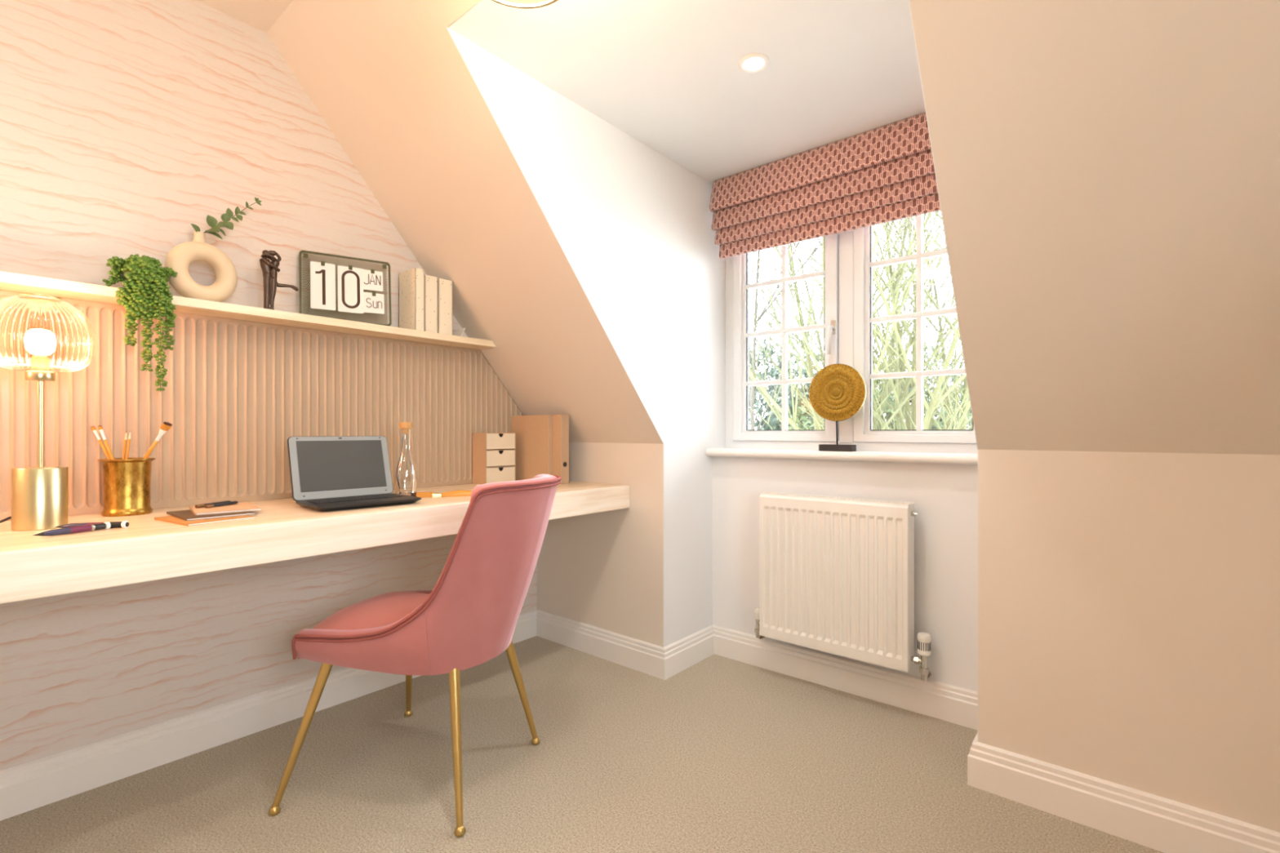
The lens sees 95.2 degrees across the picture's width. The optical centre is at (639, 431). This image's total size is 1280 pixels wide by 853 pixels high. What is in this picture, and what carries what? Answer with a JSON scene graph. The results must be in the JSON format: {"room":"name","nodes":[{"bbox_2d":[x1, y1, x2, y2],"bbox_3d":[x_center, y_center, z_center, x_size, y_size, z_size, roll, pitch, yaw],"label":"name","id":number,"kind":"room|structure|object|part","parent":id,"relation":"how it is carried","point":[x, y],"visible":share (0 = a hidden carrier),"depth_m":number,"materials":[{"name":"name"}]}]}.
{"room":"home office","nodes":[
{"label":"home office","id":0,"kind":"room"},
{"bbox_2d":[196,0,293,32],"bbox_3d":[-0.550,-1.390,-0.202,3.900,0.080,2.422,0,0,40],"label":"ceiling","id":1,"kind":"structure","parent":0,"point":[261,15],"depth_m":1.87,"materials":[{"name":"paint"}]},
{"bbox_2d":[491,0,558,8],"bbox_3d":[-0.252,-1.147,1.185,0.249,0.407,0.249,0,0,-21],"label":"pendant lamp","id":2,"kind":"object","parent":1,"relation":"hanging from","point":[500,2],"visible":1,"depth_m":1.29,"materials":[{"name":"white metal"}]},
{"bbox_2d":[0,0,537,770],"bbox_3d":[-1.697,-0.185,1.543,0.100,2.370,3.620,0,0,40],"label":"wall","id":3,"kind":"structure","parent":0,"point":[125,125],"depth_m":1.77,"materials":[{"name":"paper"}]},
{"bbox_2d":[0,271,496,350],"bbox_3d":[-1.399,-0.374,1.704,0.150,0.026,2.251,0,0,40],"label":"wall shelf","id":4,"kind":"object","parent":3,"relation":"attached to","point":[10,282],"visible":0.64,"depth_m":1.82,"materials":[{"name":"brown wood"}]},
{"bbox_2d":[102,253,177,391],"bbox_3d":[-1.393,-0.302,1.632,0.157,0.387,0.150,0,0,12],"label":"trailing plant","id":5,"kind":"object","parent":4,"relation":"on","point":[140,277],"visible":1,"depth_m":1.61,"materials":[{"name":"green plant"}]},
{"bbox_3d":[-1.419,-0.418,1.660,0.094,0.062,0.094,0,0,40],"label":"pot","id":6,"kind":"part","parent":5,"relation":"part of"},
{"bbox_2d":[164,231,237,302],"bbox_3d":[-1.328,-0.493,1.773,0.062,0.212,0.185,0,0,32],"label":"ring vase","id":7,"kind":"object","parent":4,"relation":"on","point":[180,257],"visible":0.94,"depth_m":1.75,"materials":[{"name":"beige ceramic"}]},
{"bbox_2d":[191,196,262,239],"bbox_3d":[-1.272,-0.664,1.807,0.045,0.176,0.188,0,0,40],"label":"stem","id":8,"kind":"object","parent":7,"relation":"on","point":[211,221],"visible":1,"depth_m":1.80,"materials":[{"name":"green plant"}]},
{"bbox_3d":[-1.278,-0.660,1.823,0.015,0.167,0.160,0,0,40],"label":"stem","id":9,"kind":"part","parent":8,"relation":"part of","materials":[{"name":"green plant"}]},
{"bbox_2d":[259,249,298,310],"bbox_3d":[-1.169,-0.485,1.893,0.108,0.196,0.046,0,0,-29],"label":"figurine","id":10,"kind":"object","parent":4,"relation":"on","point":[269,268],"visible":0.97,"depth_m":1.88,"materials":[{"name":"brown metal"}]},
{"bbox_2d":[298,250,391,326],"bbox_3d":[-1.056,-0.510,2.104,0.296,0.246,0.034,0,0,-32],"label":"calendar","id":11,"kind":"object","parent":4,"relation":"on","point":[352,281],"visible":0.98,"depth_m":2.10,"materials":[{"name":"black metal"}]},
{"bbox_2d":[315,269,325,305],"bbox_3d":[-1.125,-0.508,2.055,0.032,0.128,0.016,0,0,-32],"label":"print","id":12,"kind":"object","parent":11,"relation":"attached to","point":[320,274],"depth_m":2.05,"materials":[{"name":"brown"}]},
{"bbox_2d":[341,270,359,308],"bbox_3d":[-1.043,-0.511,2.106,0.060,0.140,0.017,0,0,-32],"label":"print","id":13,"kind":"object","parent":11,"relation":"attached to","point":[350,279],"depth_m":2.11,"materials":[{"name":"brown"}]},
{"bbox_2d":[364,274,381,285],"bbox_3d":[-0.985,-0.557,2.149,0.058,0.042,0.005,0,0,-32],"label":"print","id":14,"kind":"object","parent":11,"relation":"on","point":[380,282],"depth_m":2.15},
{"bbox_2d":[365,297,382,308],"bbox_3d":[-0.975,-0.468,2.142,0.054,0.037,0.004,0,0,-32],"label":"print","id":15,"kind":"object","parent":11,"relation":"attached to","point":[371,303],"depth_m":2.14,"materials":[{"name":"brown"}]},
{"bbox_2d":[399,267,424,331],"bbox_3d":[-0.897,-0.507,2.295,0.120,0.240,0.040,0,0,40],"label":"book","id":16,"kind":"object","parent":4,"relation":"on","point":[411,282],"visible":0.95,"depth_m":2.26,"materials":[{"name":"beige paper"}]},
{"bbox_2d":[424,274,437,333],"bbox_3d":[-0.865,-0.498,2.333,0.120,0.222,0.055,0,0,40],"label":"book","id":17,"kind":"object","parent":4,"relation":"on","point":[430,282],"visible":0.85,"depth_m":2.29,"materials":[{"name":"beige paper"}]},
{"bbox_2d":[437,278,452,334],"bbox_3d":[-0.825,-0.497,2.380,0.120,0.220,0.063,0,0,40],"label":"book","id":18,"kind":"object","parent":4,"relation":"on","point":[444,286],"visible":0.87,"depth_m":2.34,"materials":[{"name":"beige paper"}]},
{"bbox_2d":[452,328,465,336],"bbox_3d":[-0.769,-0.408,2.446,0.100,0.041,0.023,0,0,40],"label":"card","id":19,"kind":"object","parent":4,"relation":"on","point":[459,332],"visible":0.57,"depth_m":2.44,"materials":[{"name":"white paper"}]},
{"bbox_2d":[0,289,523,520],"bbox_3d":[-1.294,-0.065,1.920,0.029,0.591,2.477,0,0,40],"label":"panel","id":20,"kind":"object","parent":3,"relation":"attached to","point":[235,393],"visible":0.71,"depth_m":1.86,"materials":[{"name":"wood"}]},
{"bbox_2d":[0,608,537,820],"bbox_3d":[-1.657,0.940,1.496,0.021,0.121,3.600,0,0,40],"label":"baseboard","id":21,"kind":"structure","parent":3,"relation":"attached to","point":[28,786],"depth_m":1.77,"materials":[{"name":"white wood"}]},
{"bbox_2d":[0,480,629,604],"bbox_3d":[-1.111,0.279,1.690,0.607,0.096,2.599,0,0,40],"label":"desk","id":22,"kind":"object","parent":3,"relation":"attached to","point":[32,566],"visible":0.72,"depth_m":1.41,"materials":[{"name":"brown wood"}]},
{"bbox_2d":[0,293,95,531],"bbox_3d":[-1.569,-0.045,1.367,0.471,0.553,0.191,0,0,-11],"label":"table lamp","id":23,"kind":"object","parent":22,"relation":"on","point":[40,493],"visible":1,"depth_m":1.39,"materials":[{"name":"gold metal"}]},
{"bbox_3d":[-1.432,-0.213,1.395,0.055,0.064,0.055,0,0,40],"label":"bulb","id":24,"kind":"part","parent":23,"relation":"part of","materials":[{"name":"white glass"}]},
{"bbox_3d":[-1.432,-0.018,1.395,0.012,0.211,0.012,0,0,40],"label":"stem","id":25,"kind":"part","parent":23,"relation":"part of","materials":[{"name":"gold metal"}]},
{"bbox_3d":[-1.432,-0.230,1.395,0.191,0.176,0.191,0,0,40],"label":"lamp shade","id":26,"kind":"part","parent":23,"relation":"part of","materials":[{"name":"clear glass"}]},
{"bbox_2d":[33,521,111,536],"bbox_3d":[-1.276,0.223,1.314,0.018,0.017,0.141,0,0,19],"label":"pen","id":27,"kind":"object","parent":22,"relation":"on","point":[107,525],"visible":1,"depth_m":1.31,"materials":[{"name":"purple plastic"}]},
{"bbox_2d":[55,520,128,528],"bbox_3d":[-1.291,0.223,1.376,0.146,0.018,0.018,0,0,-13],"label":"pen","id":28,"kind":"object","parent":22,"relation":"on","point":[124,524],"visible":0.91,"depth_m":1.38,"materials":[{"name":"black plastic"}]},
{"bbox_2d":[97,457,155,516],"bbox_3d":[-1.425,0.153,1.624,0.121,0.155,0.121,0,0,40],"label":"pen cup","id":29,"kind":"object","parent":22,"relation":"on","point":[126,482],"visible":0.98,"depth_m":1.59,"materials":[{"name":"gold metal"}]},
{"bbox_2d":[90,426,110,459],"bbox_3d":[-1.456,0.100,1.616,0.125,0.227,0.009,0,0,0],"label":"paintbrush","id":30,"kind":"object","parent":29,"relation":"in","point":[92,428],"visible":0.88,"depth_m":1.61,"materials":[{"name":"orange wood"}]},
{"bbox_3d":[-1.445,0.119,1.615,0.008,0.216,0.007,-28,0,40],"label":"handle","id":31,"kind":"part","parent":30,"relation":"part of","materials":[{"name":"orange wood"}]},
{"bbox_2d":[97,425,114,459],"bbox_3d":[-1.448,0.099,1.611,0.106,0.229,0.009,0,0,8],"label":"paintbrush","id":32,"kind":"object","parent":29,"relation":"in","point":[100,428],"visible":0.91,"depth_m":1.61,"materials":[{"name":"orange wood"}]},
{"bbox_3d":[-1.439,0.118,1.611,0.008,0.210,0.007,-26,-4,39],"label":"handle","id":33,"kind":"part","parent":32,"relation":"part of","materials":[{"name":"orange wood"}]},
{"bbox_2d":[122,431,127,459],"bbox_3d":[-1.433,0.108,1.615,0.024,0.216,0.006,0,0,-10],"label":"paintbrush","id":34,"kind":"object","parent":29,"relation":"in","point":[126,436],"visible":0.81,"depth_m":1.61,"materials":[{"name":"orange wood"}]},
{"bbox_2d":[125,431,130,458],"bbox_3d":[-1.424,0.107,1.615,0.029,0.218,0.006,0,0,-8],"label":"pencil","id":35,"kind":"object","parent":29,"relation":"in","point":[129,437],"visible":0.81,"depth_m":1.61,"materials":[{"name":"orange wood"}]},
{"bbox_2d":[142,422,172,462],"bbox_3d":[-1.382,0.094,1.616,0.166,0.239,0.018,0,0,0],"label":"paintbrush","id":36,"kind":"object","parent":29,"relation":"in","point":[166,426],"visible":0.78,"depth_m":1.61,"materials":[{"name":"orange wood"}]},
{"bbox_3d":[-1.401,0.120,1.619,0.010,0.226,0.009,35,1,40],"label":"handle","id":37,"kind":"part","parent":36,"relation":"part of","materials":[{"name":"orange wood"}]},
{"bbox_2d":[154,515,255,526],"bbox_3d":[-1.143,0.228,1.534,0.200,0.006,0.151,0,0,32],"label":"notebook","id":38,"kind":"object","parent":22,"relation":"on","point":[171,519],"visible":0.68,"depth_m":1.49,"materials":[{"name":"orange paper"}]},
{"bbox_2d":[166,510,254,520],"bbox_3d":[-1.165,0.223,1.585,0.200,0.006,0.151,0,0,40],"label":"notebook","id":39,"kind":"object","parent":38,"relation":"on","point":[186,515],"visible":0.68,"depth_m":1.54,"materials":[{"name":"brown paper"}]},
{"bbox_2d":[188,502,261,515],"bbox_3d":[-1.167,0.217,1.641,0.146,0.006,0.185,0,0,-42],"label":"notebook","id":40,"kind":"object","parent":39,"relation":"on","point":[239,507],"visible":0.95,"depth_m":1.61,"materials":[{"name":"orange paper"}]},
{"bbox_2d":[195,500,231,508],"bbox_3d":[-1.219,0.209,1.672,0.010,0.010,0.112,0,0,10],"label":"slim pen","id":41,"kind":"object","parent":40,"relation":"on","point":[202,505],"visible":0.67,"depth_m":1.64,"materials":[{"name":"black metal"}]},
{"bbox_2d":[204,501,238,508],"bbox_3d":[-1.191,0.209,1.667,0.010,0.010,0.104,0,0,10],"label":"slim pen","id":42,"kind":"object","parent":40,"relation":"on","point":[212,505],"visible":1,"depth_m":1.66,"materials":[{"name":"black metal"}]},
{"bbox_2d":[287,435,421,511],"bbox_3d":[-0.897,0.124,1.845,0.278,0.214,0.310,0,0,43],"label":"laptop","id":43,"kind":"object","parent":22,"relation":"on","point":[327,473],"visible":1,"depth_m":1.88,"materials":[{"name":"black plastic"}]},
{"bbox_3d":[-0.976,0.117,1.917,0.064,0.199,0.310,0,0,43],"label":"screen lid","id":44,"kind":"part","parent":43,"relation":"part of","materials":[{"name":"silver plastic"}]},
{"bbox_2d":[394,422,417,493],"bbox_3d":[-0.828,0.100,2.064,0.077,0.262,0.077,0,0,40],"label":"glass carafe","id":45,"kind":"object","parent":22,"relation":"on","point":[405,427],"visible":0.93,"depth_m":2.05,"materials":[{"name":"clear glass"}]},
{"bbox_2d":[410,489,471,497],"bbox_3d":[-0.687,0.224,2.055,0.222,0.029,0.022,0,0,-18],"label":"paintbrush","id":46,"kind":"object","parent":22,"relation":"on","point":[458,492],"visible":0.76,"depth_m":2.05,"materials":[{"name":"orange wood"}]},
{"bbox_3d":[-0.639,0.224,2.070,0.122,0.033,0.014,0,-33,-17],"label":"handle","id":47,"kind":"part","parent":46,"relation":"part of","materials":[{"name":"orange wood"}]},
{"bbox_2d":[472,432,515,484],"bbox_3d":[-0.646,0.119,2.590,0.098,0.223,0.158,0,0,40],"label":"drawer box","id":48,"kind":"object","parent":22,"relation":"on","point":[494,454],"visible":0.94,"depth_m":2.54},
{"bbox_3d":[-0.609,0.045,2.559,0.002,0.067,0.149,0,0,40],"label":"drawer","id":49,"kind":"part","parent":48,"relation":"part of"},
{"bbox_3d":[-0.609,0.119,2.559,0.002,0.067,0.149,0,0,40],"label":"drawer","id":50,"kind":"part","parent":48,"relation":"part of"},
{"bbox_3d":[-0.609,0.193,2.559,0.002,0.067,0.149,0,0,40],"label":"drawer","id":51,"kind":"part","parent":48,"relation":"part of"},
{"bbox_2d":[511,414,552,480],"bbox_3d":[-0.492,0.080,2.647,0.257,0.302,0.025,0,0,40],"label":"ring binder","id":52,"kind":"object","parent":22,"relation":"on","point":[534,433],"visible":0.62,"depth_m":2.62,"materials":[{"name":"brown cardboard"}]},
{"bbox_2d":[552,414,568,484],"bbox_3d":[-0.438,0.080,2.651,0.286,0.303,0.046,0,0,40],"label":"ring binder","id":53,"kind":"object","parent":22,"relation":"on","point":[560,422],"visible":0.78,"depth_m":2.56,"materials":[{"name":"brown cardboard"}]},
{"bbox_2d":[0,635,1164,852],"bbox_3d":[0.021,1.040,0.480,4.100,0.080,4.400,0,0,40],"label":"floor","id":54,"kind":"structure","parent":0,"point":[720,754],"depth_m":1.64,"materials":[{"name":"beige carpet"}]},
{"bbox_2d":[268,474,561,836],"bbox_3d":[-0.568,0.565,1.705,0.691,0.871,0.574,0,0,15],"label":"velvet chair","id":55,"kind":"object","parent":54,"relation":"on","point":[470,615],"visible":1,"depth_m":1.52,"materials":[{"name":"pink fabric"}]},
{"bbox_3d":[-0.899,0.790,1.571,0.157,0.390,0.029,0,0,-35],"label":"leg","id":56,"kind":"part","parent":55,"relation":"part of","materials":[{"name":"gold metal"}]},
{"bbox_2d":[297,591,429,658],"bbox_3d":[-0.670,0.565,1.732,0.480,0.119,0.392,0,0,15],"label":"seat cushion","id":57,"kind":"object","parent":55,"relation":"on","point":[384,610],"depth_m":1.64,"materials":[{"name":"pink fabric"}]},
{"bbox_3d":[-0.788,0.790,1.986,0.029,0.390,0.157,0,0,-25],"label":"leg","id":58,"kind":"part","parent":55,"relation":"part of","materials":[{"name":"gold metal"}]},
{"bbox_3d":[-0.471,0.790,1.500,0.029,0.388,0.130,0,0,-26],"label":"leg","id":59,"kind":"part","parent":55,"relation":"part of","materials":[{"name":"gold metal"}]},
{"bbox_3d":[-0.381,0.790,1.835,0.130,0.388,0.029,0,0,-34],"label":"leg","id":60,"kind":"part","parent":55,"relation":"part of","materials":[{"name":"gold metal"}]},
{"bbox_2d":[446,27,724,647],"bbox_3d":[-0.038,-0.060,2.216,0.002,2.120,1.554,0,0,40],"label":"wall","id":61,"kind":"structure","parent":0,"point":[633,224],"depth_m":2.31,"materials":[{"name":"paint"}]},
{"bbox_2d":[447,0,925,184],"bbox_3d":[0.447,-1.160,1.897,1.191,0.080,1.681,0,0,40],"label":"ceiling","id":62,"kind":"structure","parent":0,"point":[667,74],"depth_m":1.79,"materials":[{"name":"paint"}]},
{"bbox_2d":[737,53,769,73],"bbox_3d":[0.346,-1.117,1.777,0.094,0.006,0.094,0,0,40],"label":"recessed light","id":63,"kind":"object","parent":62,"relation":"in","point":[753,63],"visible":1,"depth_m":1.77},
{"bbox_2d":[709,112,940,259],"bbox_3d":[0.752,-0.949,2.279,1.083,0.341,0.092,0,0,40],"label":"blind","id":64,"kind":"object","parent":62,"relation":"hanging from","point":[885,174],"visible":0.84,"depth_m":2.27,"materials":[{"name":"fabric"}]},
{"bbox_2d":[266,0,1279,454],"bbox_3d":[0.631,-0.681,1.207,3.900,1.466,1.255,0,0,40],"label":"ceiling","id":65,"kind":"structure","parent":0,"point":[1108,171],"depth_m":1.26,"materials":[{"name":"paint"}]},
{"bbox_2d":[712,456,977,691],"bbox_3d":[0.839,0.557,2.386,1.121,0.886,0.250,0,0,40],"label":"wall","id":66,"kind":"structure","parent":0,"point":[944,496],"depth_m":2.13,"materials":[{"name":"paint"}]},
{"bbox_2d":[706,448,977,464],"bbox_3d":[0.795,0.096,2.334,1.120,0.033,0.222,0,0,40],"label":"window sill","id":67,"kind":"structure","parent":66,"relation":"on","point":[858,455],"depth_m":2.20,"materials":[{"name":"white paint"}]},
{"bbox_2d":[808,364,866,451],"bbox_3d":[0.776,-0.093,2.303,0.226,0.344,0.048,0,0,40],"label":"disc sculpture","id":68,"kind":"object","parent":67,"relation":"on","point":[837,392],"visible":1,"depth_m":2.29,"materials":[{"name":"gold metal"}]},
{"bbox_3d":[0.776,0.002,2.303,0.009,0.106,0.006,0,0,40],"label":"rod","id":69,"kind":"part","parent":68,"relation":"part of","materials":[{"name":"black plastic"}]},
{"bbox_2d":[754,491,931,680],"bbox_3d":[0.747,0.560,2.227,0.674,0.614,0.111,0,0,40],"label":"radiator","id":70,"kind":"object","parent":66,"relation":"attached to","point":[837,574],"visible":1,"depth_m":2.16,"materials":[{"name":"white metal"}]},
{"bbox_2d":[760,491,912,506],"bbox_3d":[0.731,0.257,2.225,0.568,0.008,0.067,0,0,40],"label":"grille","id":71,"kind":"object","parent":70,"relation":"attached to","point":[775,496],"depth_m":2.21,"materials":[{"name":"white metal"}]},
{"bbox_3d":[0.948,0.537,2.043,0.004,0.566,0.068,0,0,40],"label":"panel","id":72,"kind":"part","parent":70,"relation":"part of","materials":[{"name":"white metal"}]},
{"bbox_2d":[724,214,977,453],"bbox_3d":[0.832,-0.519,2.379,1.121,1.202,0.125,0,0,40],"label":"window","id":73,"kind":"structure","parent":66,"relation":"in","point":[849,264],"depth_m":2.38,"materials":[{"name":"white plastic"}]},
{"bbox_3d":[0.634,-0.503,2.560,0.488,1.093,0.062,0,0,40],"label":"sash","id":74,"kind":"part","parent":73,"relation":"part of","materials":[{"name":"white plastic"}]},
{"bbox_3d":[0.773,-0.369,2.371,0.023,0.120,0.037,0,0,40],"label":"handle lever","id":75,"kind":"part","parent":73,"relation":"part of","materials":[{"name":"white plastic"}]},
{"bbox_3d":[0.788,-0.425,2.386,0.020,0.060,0.006,0,0,40],"label":"handle","id":76,"kind":"part","parent":73,"relation":"part of","materials":[{"name":"silver metal"}]},
{"bbox_3d":[1.056,-0.503,2.206,0.478,1.093,0.062,0,0,40],"label":"sash","id":77,"kind":"part","parent":73,"relation":"part of","materials":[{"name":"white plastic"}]},
{"bbox_2d":[537,442,1279,832],"bbox_3d":[1.018,0.526,1.667,3.900,0.948,0.100,0,0,40],"label":"wall","id":78,"kind":"structure","parent":0,"point":[1129,602],"depth_m":1.47,"materials":[{"name":"paint"}]},
{"bbox_2d":[536,608,1279,852],"bbox_3d":[1.095,0.940,1.759,3.900,0.121,0.382,0,0,40],"label":"baseboard","id":79,"kind":"structure","parent":78,"relation":"attached to","point":[1163,824],"depth_m":1.65,"materials":[{"name":"white wood"}]},
{"bbox_2d":[908,0,977,741],"bbox_3d":[0.827,-0.060,1.490,0.009,2.120,1.554,0,0,39],"label":"wall","id":80,"kind":"structure","parent":0,"point":[908,0],"depth_m":1.45,"materials":[{"name":"paint"}]},
{"label":"outside","id":81,"kind":"structure","parent":0,"visible":0},
{"bbox_3d":[1.099,4.150,4.797,80.000,0.300,85.000,0,0,40],"label":"ground","id":82,"kind":"structure","parent":81,"visible":0},
{"bbox_2d":[748,373,813,430],"bbox_3d":[3.469,1.259,15.480,4.244,5.542,4.046,0,0,40],"label":"evergreen tree","id":83,"kind":"object","parent":82,"relation":"on","point":[773,421],"visible":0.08,"depth_m":14.63,"materials":[{"name":"green plant"}]},
{"bbox_2d":[748,236,822,430],"bbox_3d":[1.474,-2.090,9.811,6.086,12.202,8.814,0,0,-34],"label":"bare tree","id":84,"kind":"object","parent":82,"relation":"on","point":[752,388],"visible":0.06,"depth_m":9.59,"materials":[{"name":"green plant"}]},
{"bbox_2d":[748,337,879,429],"bbox_3d":[5.122,0.599,17.862,4.182,6.854,5.023,0,0,40],"label":"evergreen tree","id":85,"kind":"object","parent":82,"relation":"on","point":[774,372],"visible":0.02,"depth_m":17.14,"materials":[{"name":"green plant"}]},
{"bbox_2d":[773,390,911,430],"bbox_3d":[3.883,1.500,11.643,2.864,5.039,3.298,0,0,-25],"label":"shrub","id":86,"kind":"object","parent":82,"relation":"on","point":[802,417],"visible":0.02,"depth_m":11.55,"materials":[{"name":"green plant"}]},
{"bbox_2d":[748,211,953,429],"bbox_3d":[4.097,-4.092,12.528,8.024,16.214,6.568,0,0,13],"label":"bare tree","id":87,"kind":"object","parent":82,"relation":"on","point":[876,387],"visible":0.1,"depth_m":12.76,"materials":[{"name":"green plant"}]},
{"bbox_2d":[748,212,968,430],"bbox_3d":[4.301,-3.870,9.496,9.020,15.763,7.035,0,0,34],"label":"bare tree","id":88,"kind":"object","parent":82,"relation":"on","point":[907,381],"visible":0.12,"depth_m":9.32,"materials":[{"name":"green plant"}]},
{"bbox_2d":[748,210,972,430],"bbox_3d":[2.256,-3.055,8.791,9.560,14.132,8.016,0,0,40],"label":"bare tree","id":89,"kind":"object","parent":82,"relation":"on","point":[808,351],"visible":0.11,"depth_m":8.50,"materials":[{"name":"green plant"}]},
{"bbox_2d":[748,360,972,430],"bbox_3d":[2.719,1.389,8.085,5.622,5.237,3.839,0,0,40],"label":"thicket","id":90,"kind":"object","parent":82,"relation":"on","point":[788,411],"visible":0.06,"depth_m":7.33,"materials":[{"name":"green plant"}]},
{"bbox_2d":[795,213,972,429],"bbox_3d":[6.497,-3.102,11.560,6.977,14.247,9.799,0,0,3],"label":"bare tree","id":91,"kind":"object","parent":82,"relation":"on","point":[943,357],"visible":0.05,"depth_m":11.23,"materials":[{"name":"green plant"}]},
{"bbox_2d":[821,320,972,430],"bbox_3d":[4.771,1.129,8.028,4.391,5.760,4.129,0,0,17],"label":"thicket","id":92,"kind":"object","parent":82,"relation":"on","point":[957,377],"visible":0.03,"depth_m":7.70,"materials":[{"name":"green plant"}]},
{"bbox_2d":[872,369,972,429],"bbox_3d":[5.875,1.349,11.886,3.768,5.346,3.451,0,0,40],"label":"shrub","id":93,"kind":"object","parent":82,"relation":"on","point":[927,395],"visible":0.02,"depth_m":11.97,"materials":[{"name":"green plant"}]},
{"bbox_2d":[875,344,972,429],"bbox_3d":[8.473,0.752,16.848,5.406,6.546,4.860,0,0,40],"label":"evergreen tree","id":94,"kind":"object","parent":82,"relation":"on","point":[926,348],"visible":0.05,"depth_m":16.29,"materials":[{"name":"green plant"}]}
]}

